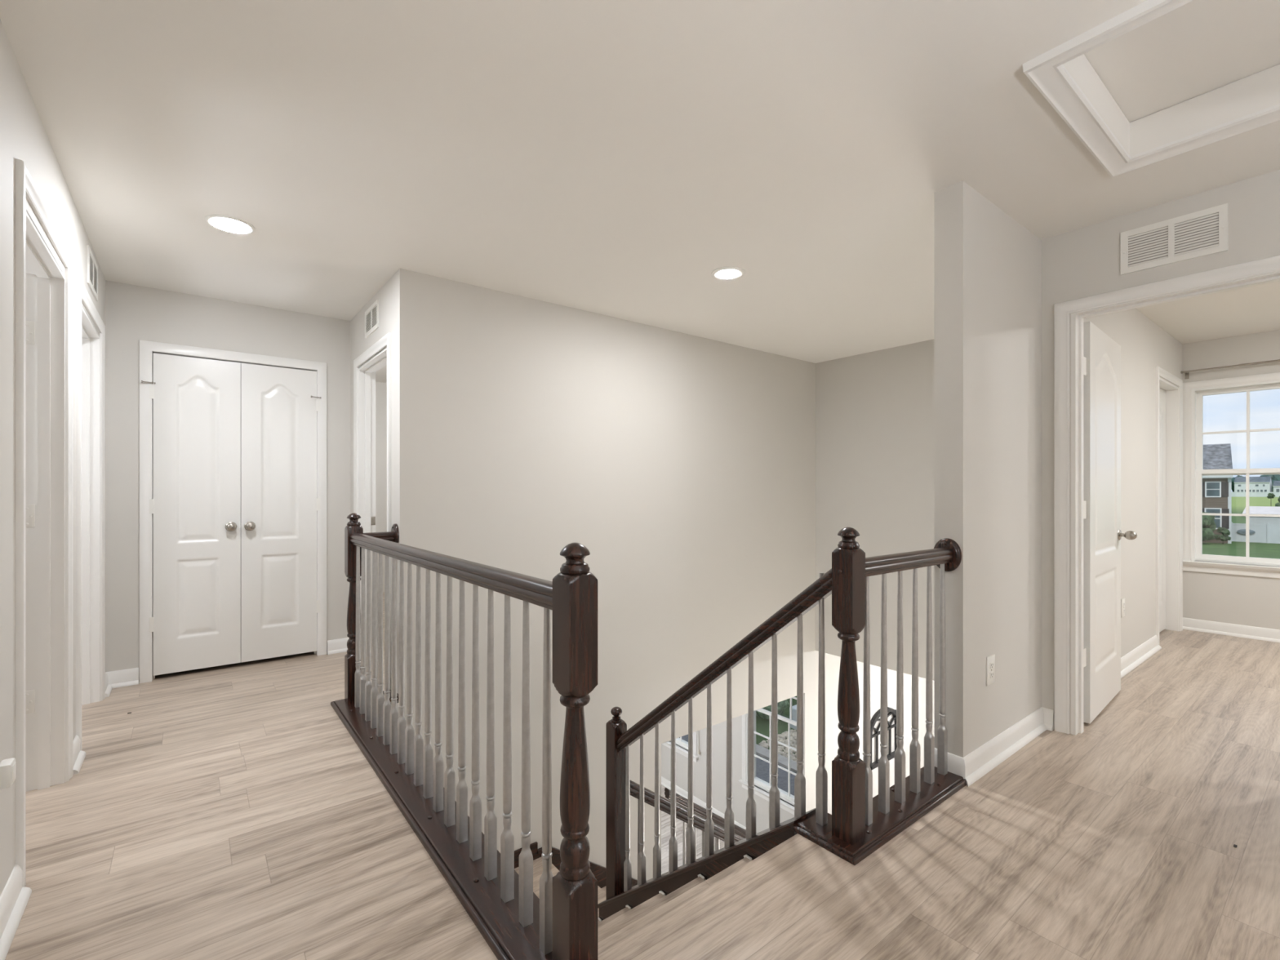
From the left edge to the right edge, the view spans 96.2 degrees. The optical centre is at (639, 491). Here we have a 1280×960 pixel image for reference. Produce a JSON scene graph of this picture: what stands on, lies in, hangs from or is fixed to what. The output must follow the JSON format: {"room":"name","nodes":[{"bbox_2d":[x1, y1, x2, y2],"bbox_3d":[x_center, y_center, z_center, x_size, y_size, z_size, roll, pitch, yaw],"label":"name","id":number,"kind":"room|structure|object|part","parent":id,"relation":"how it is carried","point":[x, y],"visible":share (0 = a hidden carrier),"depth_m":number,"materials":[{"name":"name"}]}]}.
{"room":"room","nodes":[
{"label":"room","id":0,"kind":"room"},
{"bbox_2d":[0,19,105,896],"bbox_3d":[-0.419,-0.032,-0.206,0.115,2.460,9.392,0,0,-38],"label":"wall","id":1,"kind":"structure","parent":0,"point":[24,137],"depth_m":1.64,"materials":[{"name":"grey paint"}]},
{"bbox_2d":[15,158,73,887],"bbox_3d":[-2.135,0.106,1.986,0.151,2.145,0.894,0,0,-38],"label":"door","id":2,"kind":"structure","parent":1,"relation":"in","point":[44,296],"depth_m":2.27,"materials":[{"name":"white paint"}]},
{"bbox_2d":[0,672,112,959],"bbox_3d":[-0.326,1.131,-0.206,0.033,0.095,9.277,0,0,-38],"label":"baseboard","id":3,"kind":"structure","parent":1,"relation":"attached to","point":[14,899],"depth_m":1.59,"materials":[{"name":"white paint"}]},
{"bbox_2d":[75,278,105,751],"bbox_3d":[-2.832,0.116,2.876,0.151,2.125,0.914,0,0,-38],"label":"door","id":4,"kind":"structure","parent":1,"relation":"in","point":[90,345],"depth_m":3.18,"materials":[{"name":"white paint"}]},
{"bbox_2d":[87,244,97,301],"bbox_3d":[-2.824,-1.119,2.968,0.009,0.185,0.345,0,0,-38],"label":"air vent","id":5,"kind":"object","parent":1,"relation":"in","point":[92,268],"visible":1,"depth_m":2.95,"materials":[{"name":"white metal"}]},
{"bbox_3d":[-1.661,0.774,1.481,0.009,0.118,0.072,0,0,-38],"label":"wall outlet","id":6,"kind":"object","parent":1,"relation":"attached to","visible":0},
{"bbox_2d":[0,757,16,789],"bbox_3d":[-1.649,0.736,1.496,0.028,0.062,0.054,0,0,-38],"label":"plug adapter","id":7,"kind":"object","parent":6,"relation":"attached to","point":[7,766],"visible":1,"depth_m":1.48,"materials":[{"name":"white plastic"}]},
{"bbox_2d":[105,280,350,671],"bbox_3d":[-2.662,-0.032,3.928,1.448,2.460,0.115,0,0,-38],"label":"wall","id":8,"kind":"structure","parent":0,"point":[133,313],"depth_m":3.60,"materials":[{"name":"grey paint"}]},
{"bbox_2d":[105,637,349,688],"bbox_3d":[-2.662,1.131,3.835,1.334,0.095,0.033,0,0,-38],"label":"baseboard","id":9,"kind":"structure","parent":8,"relation":"attached to","point":[130,677],"depth_m":3.50,"materials":[{"name":"white paint"}]},
{"bbox_2d":[138,339,326,683],"bbox_3d":[-2.691,0.126,3.869,1.024,2.105,0.174,0,0,-38],"label":"door","id":10,"kind":"structure","parent":8,"relation":"in","point":[233,445],"depth_m":3.80,"materials":[{"name":"white paint"}]},
{"bbox_3d":[-2.697,0.236,3.792,0.064,0.064,0.060,0,0,-38],"label":"knob","id":11,"kind":"part","parent":10,"relation":"part of","materials":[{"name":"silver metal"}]},
{"bbox_3d":[-2.615,0.236,3.856,0.064,0.064,0.060,0,0,-38],"label":"knob","id":12,"kind":"part","parent":10,"relation":"part of","materials":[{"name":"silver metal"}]},
{"bbox_2d":[350,273,395,629],"bbox_3d":[-1.735,-0.032,3.825,0.115,2.460,1.192,0,0,-38],"label":"wall","id":13,"kind":"structure","parent":0,"point":[385,295],"depth_m":3.53,"materials":[{"name":"grey paint"}]},
{"bbox_2d":[364,298,378,338],"bbox_3d":[-1.750,-1.118,3.744,0.009,0.177,0.338,0,0,-38],"label":"air vent","id":14,"kind":"object","parent":13,"relation":"in","point":[371,314],"visible":1,"depth_m":3.73,"materials":[{"name":"white metal"}]},
{"bbox_2d":[353,332,391,675],"bbox_3d":[-1.710,0.122,3.779,0.133,2.113,0.914,0,0,-38],"label":"door","id":15,"kind":"structure","parent":13,"relation":"in","point":[364,376],"depth_m":4.07,"materials":[{"name":"white paint"}]},
{"bbox_3d":[-1.910,0.213,4.113,0.030,0.060,0.003,0,0,-38],"label":"strike plate","id":16,"kind":"part","parent":15,"relation":"part of","materials":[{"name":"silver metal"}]},
{"bbox_2d":[375,382,386,592],"bbox_3d":[-2.818,-0.032,6.874,2.166,2.460,0.100,0,0,-38],"label":"wall","id":17,"kind":"structure","parent":0,"point":[380,388],"depth_m":6.67,"materials":[{"name":"grey paint"}]},
{"bbox_2d":[0,0,1279,382],"bbox_3d":[0.027,-1.327,2.675,10.340,0.130,13.620,0,0,-38],"label":"ceiling","id":18,"kind":"structure","parent":0,"point":[607,157],"depth_m":2.14,"materials":[{"name":"white paint"}]},
{"bbox_2d":[204,214,255,234],"bbox_3d":[-1.937,-1.257,2.718,0.196,0.010,0.196,0,0,-38],"label":"recessed light","id":19,"kind":"object","parent":18,"relation":"in","point":[228,224],"visible":1,"depth_m":2.70,"materials":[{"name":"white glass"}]},
{"bbox_2d":[711,266,745,279],"bbox_3d":[0.511,-1.257,3.326,0.196,0.010,0.196,0,0,-38],"label":"recessed light","id":20,"kind":"object","parent":18,"relation":"in","point":[724,273],"visible":1,"depth_m":3.31,"materials":[{"name":"white glass"}]},
{"bbox_2d":[1022,0,1279,177],"bbox_3d":[1.720,-1.323,1.697,0.927,0.177,0.730,0,0,-38],"label":"attic hatch","id":21,"kind":"object","parent":18,"relation":"attached to","point":[1153,56],"visible":0.89,"depth_m":1.88,"materials":[{"name":"white paint"}]},
{"bbox_3d":[1.720,-1.402,1.697,0.849,0.019,0.652,0,0,-38],"label":"panel","id":22,"kind":"part","parent":21,"relation":"part of","materials":[{"name":"white paint"}]},
{"bbox_2d":[4,592,1279,959],"bbox_3d":[0.529,1.188,2.001,10.100,0.020,11.700,0,0,-38],"label":"floor","id":23,"kind":"structure","parent":0,"point":[233,814],"depth_m":1.86,"materials":[{"name":"brown wood"}]},
{"bbox_2d":[330,512,597,959],"bbox_3d":[-0.792,0.649,2.264,0.324,1.058,2.562,0,0,-38],"label":"landing railing","id":24,"kind":"object","parent":23,"relation":"on","point":[502,904],"visible":1,"depth_m":1.72,"materials":[{"name":"brown wood"}]},
{"bbox_3d":[-1.575,0.673,3.163,0.077,0.966,0.077,0,0,-38],"label":"newel post","id":25,"kind":"part","parent":24,"relation":"part of","materials":[{"name":"brown wood"}]},
{"bbox_3d":[-1.480,0.262,3.238,0.172,0.060,0.059,0,0,-38],"label":"handrail","id":26,"kind":"part","parent":24,"relation":"part of","materials":[{"name":"brown wood"}]},
{"bbox_3d":[-0.792,1.167,2.264,0.324,0.022,2.562,0,0,-38],"label":"plate","id":27,"kind":"part","parent":24,"relation":"part of","materials":[{"name":"brown wood"}]},
{"bbox_3d":[-0.864,0.258,2.254,0.059,0.060,2.240,0,0,-38],"label":"handrail","id":28,"kind":"part","parent":24,"relation":"part of","materials":[{"name":"brown wood"}]},
{"bbox_3d":[-0.152,0.673,1.345,0.077,0.966,0.077,0,0,-38],"label":"newel post","id":29,"kind":"part","parent":24,"relation":"part of","materials":[{"name":"brown wood"}]},
{"bbox_2d":[791,527,966,865],"bbox_3d":[0.926,0.649,2.159,0.828,1.058,0.245,0,0,-38],"label":"gallery railing","id":30,"kind":"object","parent":23,"relation":"on","point":[860,824],"visible":1,"depth_m":2.00,"materials":[{"name":"brown wood"}]},
{"bbox_3d":[0.700,0.673,1.928,0.077,0.966,0.077,0,0,-38],"label":"newel post","id":31,"kind":"part","parent":30,"relation":"part of","materials":[{"name":"brown wood"}]},
{"bbox_3d":[0.926,1.167,2.159,0.828,0.022,0.245,0,0,-38],"label":"plate","id":32,"kind":"part","parent":30,"relation":"part of","materials":[{"name":"brown wood"}]},
{"bbox_3d":[0.996,0.262,2.159,0.682,0.060,0.059,0,0,-38],"label":"handrail","id":33,"kind":"part","parent":30,"relation":"part of","materials":[{"name":"brown wood"}]},
{"bbox_2d":[390,268,934,880],"bbox_3d":[1.131,1.500,5.257,6.940,5.522,0.085,0,0,-38],"label":"wall","id":34,"kind":"structure","parent":0,"point":[526,429],"depth_m":4.16,"materials":[{"name":"grey paint"}]},
{"bbox_2d":[661,776,746,830],"bbox_3d":[0.558,4.213,8.055,0.033,0.095,5.000,0,0,-38],"label":"baseboard","id":35,"kind":"structure","parent":34,"relation":"attached to","point":[664,782],"depth_m":7.84,"materials":[{"name":"white paint"}]},
{"bbox_2d":[661,715,794,833],"bbox_3d":[0.608,2.945,8.148,0.160,3.632,5.114,0,0,-38],"label":"wall","id":36,"kind":"structure","parent":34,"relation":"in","point":[740,794],"depth_m":7.46,"materials":[{"name":"grey paint"}]},
{"bbox_2d":[662,731,698,762],"bbox_3d":[0.495,2.712,8.251,0.210,1.948,1.105,0,0,-38],"label":"window","id":37,"kind":"structure","parent":36,"relation":"attached to","point":[678,741],"depth_m":8.02,"materials":[{"name":"white paint"}]},
{"bbox_3d":[0.512,2.697,8.267,0.164,1.803,0.936,0,0,-38],"label":"frame","id":38,"kind":"part","parent":37,"relation":"part of","materials":[{"name":"white plastic"}]},
{"bbox_3d":[0.496,3.115,8.255,0.030,0.923,0.894,0,0,-38],"label":"sash","id":39,"kind":"part","parent":37,"relation":"part of","materials":[{"name":"white plastic"}]},
{"bbox_3d":[0.444,3.610,8.211,0.080,0.022,1.105,0,0,-38],"label":"sill","id":40,"kind":"part","parent":37,"relation":"part of","materials":[{"name":"white paint"}]},
{"bbox_3d":[0.444,2.668,8.213,0.018,1.860,1.050,0,0,-38],"label":"casing","id":41,"kind":"part","parent":37,"relation":"part of","materials":[{"name":"white paint"}]},
{"bbox_2d":[738,697,796,814],"bbox_3d":[1.648,2.712,6.778,0.210,1.948,1.105,0,0,-38],"label":"window","id":42,"kind":"structure","parent":36,"relation":"attached to","point":[784,795],"depth_m":6.89,"materials":[{"name":"white paint"}]},
{"bbox_3d":[1.596,2.668,6.741,0.018,1.860,1.050,0,0,-38],"label":"casing","id":43,"kind":"part","parent":42,"relation":"part of","materials":[{"name":"white paint"}]},
{"bbox_3d":[1.597,3.610,6.738,0.080,0.022,1.105,0,0,-38],"label":"sill","id":44,"kind":"part","parent":42,"relation":"part of","materials":[{"name":"white paint"}]},
{"bbox_3d":[1.665,2.697,6.794,0.164,1.803,0.936,0,0,-38],"label":"frame","id":45,"kind":"part","parent":42,"relation":"part of","materials":[{"name":"white plastic"}]},
{"bbox_3d":[1.649,3.115,6.782,0.030,0.923,0.894,0,0,-38],"label":"sash","id":46,"kind":"part","parent":42,"relation":"part of","materials":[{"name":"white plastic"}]},
{"bbox_3d":[1.676,2.260,6.803,0.030,0.887,0.894,0,0,-38],"label":"sash","id":47,"kind":"part","parent":42,"relation":"part of","materials":[{"name":"white plastic"}]},
{"bbox_2d":[870,706,897,769],"bbox_3d":[2.722,2.728,6.420,0.632,0.600,0.040,0,0,-38],"label":"wall decor","id":48,"kind":"object","parent":34,"relation":"attached to","point":[876,717],"visible":0.63,"depth_m":6.35,"materials":[{"name":"black metal"}]},
{"bbox_2d":[661,784,724,874],"bbox_3d":[0.686,4.311,5.743,6.840,0.100,9.000,0,0,-38],"label":"floor","id":49,"kind":"structure","parent":0,"point":[665,818],"depth_m":7.01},
{"bbox_2d":[514,841,637,911],"bbox_3d":[0.118,3.284,3.826,3.367,1.954,0.918,0,0,-38],"label":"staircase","id":50,"kind":"structure","parent":49,"relation":"on","point":[598,871],"depth_m":3.85,"materials":[{"name":"brown wood"}]},
{"bbox_2d":[514,854,752,951],"bbox_3d":[-0.384,1.815,2.614,1.084,1.232,2.209,0,0,-38],"label":"staircase","id":51,"kind":"structure","parent":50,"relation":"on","point":[623,922],"depth_m":2.15,"materials":[{"name":"brown wood"}]},
{"bbox_2d":[597,568,831,920],"bbox_3d":[0.254,1.372,2.482,0.165,2.244,1.346,0,0,-38],"label":"stair railing","id":52,"kind":"object","parent":51,"relation":"on","point":[620,891],"visible":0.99,"depth_m":2.43,"materials":[{"name":"brown wood"}]},
{"bbox_3d":[-0.122,1.833,2.967,0.077,1.292,0.077,0,0,-38],"label":"newel post","id":53,"kind":"part","parent":52,"relation":"part of","materials":[{"name":"brown wood"}]},
{"bbox_3d":[0.285,0.792,2.447,0.059,1.084,1.252,0,0,-38],"label":"handrail","id":54,"kind":"part","parent":52,"relation":"part of","materials":[{"name":"brown wood"}]},
{"bbox_2d":[630,780,743,856],"bbox_3d":[0.890,2.872,3.755,2.487,2.778,0.165,0,0,-38],"label":"stair railing","id":55,"kind":"object","parent":50,"relation":"attached to","point":[682,813],"visible":0.02,"depth_m":3.20,"materials":[{"name":"brown wood"}]},
{"bbox_2d":[664,787,746,865],"bbox_3d":[0.752,3.271,4.831,1.378,1.981,0.165,0,0,-38],"label":"stair railing","id":56,"kind":"object","parent":50,"relation":"attached to","point":[682,801],"visible":0.05,"depth_m":4.58,"materials":[{"name":"brown wood"}]},
{"bbox_3d":[0.719,2.788,4.810,1.302,1.015,0.059,0,0,-38],"label":"handrail","id":57,"kind":"part","parent":56,"relation":"part of","materials":[{"name":"brown wood"}]},
{"bbox_2d":[815,338,934,680],"bbox_3d":[2.472,0.156,4.820,0.115,2.835,2.256,0,0,-38],"label":"wall","id":58,"kind":"structure","parent":0,"point":[875,410],"depth_m":5.13,"materials":[{"name":"grey paint"}]},
{"bbox_2d":[934,181,1182,757],"bbox_3d":[2.994,0.108,3.714,4.346,2.740,0.130,0,0,-38],"label":"wall","id":59,"kind":"structure","parent":0,"point":[988,264],"depth_m":2.56,"materials":[{"name":"grey paint"}]},
{"bbox_2d":[934,747,964,778],"bbox_3d":[1.277,1.131,2.371,0.014,0.095,0.129,0,0,-38],"label":"baseboard","id":60,"kind":"structure","parent":59,"relation":"attached to","point":[956,764],"depth_m":2.35,"materials":[{"name":"white paint"}]},
{"bbox_2d":[986,653,995,685],"bbox_3d":[1.524,0.776,2.495,0.078,0.124,0.009,0,0,-38],"label":"wall outlet","id":61,"kind":"object","parent":59,"relation":"attached to","point":[990,660],"visible":1,"depth_m":2.49,"materials":[{"name":"white plastic"}]},
{"bbox_2d":[990,661,993,669],"bbox_3d":[1.526,0.756,2.493,0.033,0.027,0.003,0,0,-38],"label":"socket","id":62,"kind":"object","parent":61,"relation":"attached to","point":[991,662],"depth_m":2.49,"materials":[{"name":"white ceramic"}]},
{"bbox_2d":[990,671,993,678],"bbox_3d":[1.526,0.797,2.493,0.033,0.027,0.003,0,0,-38],"label":"socket","id":63,"kind":"object","parent":61,"relation":"attached to","point":[991,672],"depth_m":2.49,"materials":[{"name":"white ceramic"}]},
{"bbox_2d":[963,706,1046,786],"bbox_3d":[1.661,1.131,2.587,0.923,0.095,0.033,0,0,-38],"label":"baseboard","id":64,"kind":"structure","parent":59,"relation":"attached to","point":[987,757],"depth_m":2.54,"materials":[{"name":"white paint"}]},
{"bbox_2d":[1120,597,1124,617],"bbox_3d":[3.159,0.761,3.755,0.072,0.118,0.009,0,0,-38],"label":"wall outlet","id":65,"kind":"object","parent":59,"relation":"attached to","point":[1122,601],"visible":1,"depth_m":3.74,"materials":[{"name":"white plastic"}]},
{"bbox_2d":[1120,635,1161,678],"bbox_3d":[3.013,1.131,3.626,2.246,0.095,0.033,0,0,-38],"label":"baseboard","id":66,"kind":"structure","parent":59,"relation":"attached to","point":[1141,653],"depth_m":3.96,"materials":[{"name":"white paint"}]},
{"bbox_2d":[1155,366,1182,644],"bbox_3d":[4.205,0.120,4.639,0.880,2.117,0.130,0,0,-38],"label":"door","id":67,"kind":"structure","parent":59,"relation":"in","point":[1169,397],"depth_m":4.84,"materials":[{"name":"white paint"}]},
{"bbox_2d":[1041,168,1279,733],"bbox_3d":[3.797,-0.032,0.704,0.120,2.460,5.630,0,0,-38],"label":"wall","id":68,"kind":"structure","parent":0,"point":[1083,262],"depth_m":2.69,"materials":[{"name":"grey paint"}]},
{"bbox_2d":[1041,706,1053,730],"bbox_3d":[3.726,1.131,0.670,0.033,0.095,5.663,0,0,-38],"label":"baseboard","id":69,"kind":"structure","parent":68,"relation":"attached to","point":[1048,714],"depth_m":2.85,"materials":[{"name":"white paint"}]},
{"bbox_2d":[1053,255,1279,735],"bbox_3d":[2.680,0.126,2.783,0.955,2.105,0.984,0,0,-38],"label":"door","id":70,"kind":"structure","parent":68,"relation":"in","point":[1096,534],"depth_m":2.83,"materials":[{"name":"white paint"}]},
{"bbox_3d":[2.804,0.254,3.302,0.064,0.064,0.083,0,0,-38],"label":"knob","id":71,"kind":"part","parent":70,"relation":"part of","materials":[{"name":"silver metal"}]},
{"bbox_2d":[1120,203,1227,275],"bbox_3d":[2.310,-1.087,2.499,0.009,0.192,0.346,0,0,-38],"label":"air vent","id":72,"kind":"object","parent":68,"relation":"in","point":[1202,233],"visible":1,"depth_m":2.49,"materials":[{"name":"white metal"}]},
{"bbox_2d":[1182,329,1279,629],"bbox_3d":[6.402,0.108,2.804,0.140,2.740,5.725,0,0,-38],"label":"wall","id":73,"kind":"structure","parent":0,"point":[1237,599],"depth_m":4.70,"materials":[{"name":"grey paint"}]},
{"bbox_2d":[1180,359,1279,378],"bbox_3d":[4.947,-0.989,4.483,0.082,0.064,1.064,0,0,-38],"label":"curtain rod","id":74,"kind":"object","parent":73,"relation":"attached to","point":[1186,372],"visible":1,"depth_m":4.65,"materials":[{"name":"silver metal"}]},
{"bbox_3d":[4.711,-1.008,4.737,0.015,0.015,0.345,0,0,-38],"label":"rod","id":75,"kind":"part","parent":74,"relation":"part of","materials":[{"name":"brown metal"}]},
{"bbox_3d":[5.030,-1.008,4.330,0.019,0.018,0.720,0,0,-38],"label":"rod","id":76,"kind":"part","parent":74,"relation":"part of","materials":[{"name":"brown metal"}]},
{"bbox_2d":[1182,372,1279,577],"bbox_3d":[5.005,-0.122,4.548,0.190,1.608,1.085,0,0,-38],"label":"window","id":77,"kind":"structure","parent":73,"relation":"attached to","point":[1193,393],"depth_m":4.84,"materials":[{"name":"white paint"}]},
{"bbox_3d":[4.962,0.605,4.515,0.080,0.022,1.085,0,0,-38],"label":"sill","id":78,"kind":"part","parent":77,"relation":"part of","materials":[{"name":"white paint"}]},
{"bbox_3d":[5.014,0.195,4.559,0.030,0.753,0.874,0,0,-38],"label":"sash","id":79,"kind":"part","parent":77,"relation":"part of","materials":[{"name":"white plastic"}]},
{"bbox_3d":[5.041,-0.490,4.579,0.030,0.717,0.874,0,0,-38],"label":"sash","id":80,"kind":"part","parent":77,"relation":"part of","materials":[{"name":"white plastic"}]},
{"bbox_2d":[1182,617,1279,642],"bbox_3d":[6.368,1.131,2.707,0.033,0.095,5.615,0,0,-38],"label":"baseboard","id":81,"kind":"structure","parent":73,"relation":"attached to","point":[1194,624],"depth_m":4.68,"materials":[{"name":"white paint"}]},
{"label":"outside","id":82,"kind":"structure","parent":0,"visible":0},
{"bbox_2d":[678,734,796,795],"bbox_3d":[1.561,4.692,8.967,2.310,0.052,4.200,0,0,-38],"label":"driveway","id":83,"kind":"structure","parent":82,"point":[762,767],"depth_m":9.47,"materials":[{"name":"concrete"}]},
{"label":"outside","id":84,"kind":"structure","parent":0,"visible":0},
{"bbox_2d":[755,497,1279,757],"bbox_3d":[253.869,2.699,166.914,594.410,3.958,350.000,0,0,-38],"label":"ground","id":85,"kind":"structure","parent":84,"point":[1265,550],"depth_m":45.77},
{"bbox_2d":[755,699,789,719],"bbox_3d":[2.340,4.084,11.993,1.142,1.296,1.351,0,0,-38],"label":"shrub","id":86,"kind":"object","parent":85,"relation":"on","point":[782,705],"visible":0.04,"depth_m":11.63,"materials":[{"name":"green plant"}]},
{"bbox_2d":[755,743,797,772],"bbox_3d":[2.230,4.673,10.189,0.250,0.090,5.300,0,0,-38],"label":"kerb","id":87,"kind":"object","parent":85,"relation":"on","point":[762,751],"visible":0.21,"depth_m":9.97,"materials":[{"name":"grey concrete"}]},
{"bbox_2d":[758,728,796,761],"bbox_3d":[3.152,4.657,10.146,1.128,0.059,1.980,0,0,-38],"label":"pebble bed","id":88,"kind":"object","parent":85,"relation":"on","point":[784,735],"visible":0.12,"depth_m":10.56,"materials":[{"name":"beige gravel"}]},
{"bbox_2d":[789,704,796,729],"bbox_3d":[3.656,4.489,10.987,0.600,0.420,1.500,0,0,-38],"label":"planter box","id":89,"kind":"object","parent":85,"relation":"on","point":[794,707],"visible":0.11,"depth_m":11.32,"materials":[{"name":"white"}]},
{"bbox_2d":[1202,511,1216,541],"bbox_3d":[49.495,3.267,51.110,2.823,2.929,2.397,0,0,17],"label":"shrub","id":90,"kind":"object","parent":85,"relation":"on","point":[1209,526],"visible":0.31,"depth_m":50.19,"materials":[{"name":"green plant"}]},
{"bbox_2d":[1202,443,1233,543],"bbox_3d":[52.644,0.079,58.119,9.880,9.200,10.710,0,0,44],"label":"house","id":91,"kind":"structure","parent":85,"relation":"on","point":[1216,489],"depth_m":51.97,"materials":[{"name":"brown"}]},
{"bbox_2d":[1202,482,1204,496],"bbox_3d":[51.263,-0.151,52.480,0.440,1.320,0.034,0,0,44],"label":"shutter","id":92,"kind":"object","parent":91,"relation":"hanging from","point":[1203,483],"depth_m":52.36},
{"bbox_3d":[51.817,2.478,51.960,0.900,1.700,0.016,0,0,44],"label":"pane","id":93,"kind":"part","parent":91,"relation":"part of","materials":[{"name":"clear glass"}]},
{"bbox_3d":[51.817,-0.151,51.960,0.840,1.220,0.016,0,0,44],"label":"pane","id":94,"kind":"part","parent":91,"relation":"part of","materials":[{"name":"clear glass"}]},
{"bbox_3d":[49.048,-1.302,54.390,9.880,0.282,0.350,0,0,44],"label":"eave trim","id":95,"kind":"part","parent":91,"relation":"part of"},
{"bbox_2d":[1221,481,1228,497],"bbox_3d":[52.357,-0.151,51.425,0.440,1.320,0.034,0,0,44],"label":"shutter","id":96,"kind":"object","parent":91,"relation":"hanging from","point":[1224,485],"depth_m":51.41,"materials":[{"name":"black wood"}]},
{"bbox_2d":[1222,508,1229,528],"bbox_3d":[52.379,2.478,51.404,0.440,1.800,0.034,0,0,44],"label":"shutter","id":97,"kind":"object","parent":91,"relation":"hanging from","point":[1225,519],"depth_m":51.39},
{"bbox_2d":[1214,527,1231,544],"bbox_3d":[51.206,3.954,50.582,1.010,1.553,1.151,0,0,-38],"label":"shrub","id":98,"kind":"object","parent":85,"relation":"on","point":[1224,536],"visible":0.98,"depth_m":50.31,"materials":[{"name":"green plant"}]},
{"bbox_2d":[1231,475,1245,492],"bbox_3d":[315.458,-3.210,301.727,10.972,10.470,9.894,0,0,-38],"label":"tree","id":99,"kind":"object","parent":85,"relation":"on","point":[1233,478],"visible":0.1,"depth_m":301.63,"materials":[{"name":"green plant"}]},
{"bbox_2d":[1234,476,1271,492],"bbox_3d":[288.956,-2.234,270.875,9.710,9.075,11.540,0,0,-38],"label":"house","id":100,"kind":"structure","parent":85,"relation":"on","point":[1256,484],"depth_m":267.94,"materials":[{"name":"white"}]},
{"bbox_2d":[1231,522,1279,543],"bbox_3d":[59.800,3.784,46.903,0.160,1.890,16.330,0,0,-38],"label":"vinyl fence","id":101,"kind":"object","parent":85,"relation":"on","point":[1268,533],"visible":0.78,"depth_m":51.83,"materials":[{"name":"white plastic"}]},
{"bbox_2d":[1236,528,1255,534],"bbox_3d":[55.344,3.728,52.475,0.108,0.500,1.160,0,0,-38],"label":"oval plaque","id":102,"kind":"object","parent":101,"relation":"attached to","point":[1242,531],"visible":0.7,"depth_m":52.52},
{"bbox_3d":[56.242,3.784,51.451,0.160,1.890,0.160,0,0,-38],"label":"post","id":103,"kind":"part","parent":101,"relation":"part of","materials":[{"name":"white plastic"}]},
{"bbox_2d":[1231,491,1279,497],"bbox_3d":[274.270,1.435,233.669,0.160,2.290,70.160,0,0,-38],"label":"vinyl fence","id":104,"kind":"object","parent":85,"relation":"on","point":[1233,494],"visible":0.56,"depth_m":246.75,"materials":[{"name":"white plastic"}]},
{"bbox_2d":[1242,506,1279,517],"bbox_3d":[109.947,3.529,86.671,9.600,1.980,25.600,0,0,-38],"label":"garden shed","id":105,"kind":"object","parent":85,"relation":"on","point":[1252,509],"visible":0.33,"depth_m":93.39,"materials":[{"name":"white"}]},
{"bbox_2d":[1248,515,1279,524],"bbox_3d":[66.523,3.576,51.294,0.160,2.170,16.960,0,0,-38],"label":"vinyl fence","id":106,"kind":"object","parent":85,"relation":"on","point":[1275,521],"visible":0.33,"depth_m":57.02,"materials":[{"name":"white plastic"}]},
{"bbox_2d":[1260,474,1279,492],"bbox_3d":[318.090,-3.752,290.179,11.462,11.613,11.055,0,0,-38],"label":"tree","id":107,"kind":"object","parent":85,"relation":"on","point":[1274,477],"visible":0.22,"depth_m":286.83,"materials":[{"name":"green plant"}]},
{"bbox_2d":[1266,493,1275,504],"bbox_3d":[140.912,2.128,128.327,1.348,3.469,1.341,0,0,-38],"label":"young tree","id":108,"kind":"object","parent":85,"relation":"on","point":[1270,495],"visible":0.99,"depth_m":128.03,"materials":[{"name":"green plant"}]},
{"bbox_2d":[1272,480,1279,492],"bbox_3d":[300.977,-1.242,258.758,9.710,7.060,20.840,0,0,-38],"label":"house","id":109,"kind":"structure","parent":85,"relation":"on","point":[1276,485],"depth_m":263.60,"materials":[{"name":"white"}]},
{"bbox_2d":[1275,496,1279,506],"bbox_3d":[139.482,2.933,123.729,4.499,4.511,3.734,0,0,-38],"label":"shrub","id":110,"kind":"object","parent":85,"relation":"on","point":[1277,504],"visible":0.4,"depth_m":123.97,"materials":[{"name":"green plant"}]}
]}

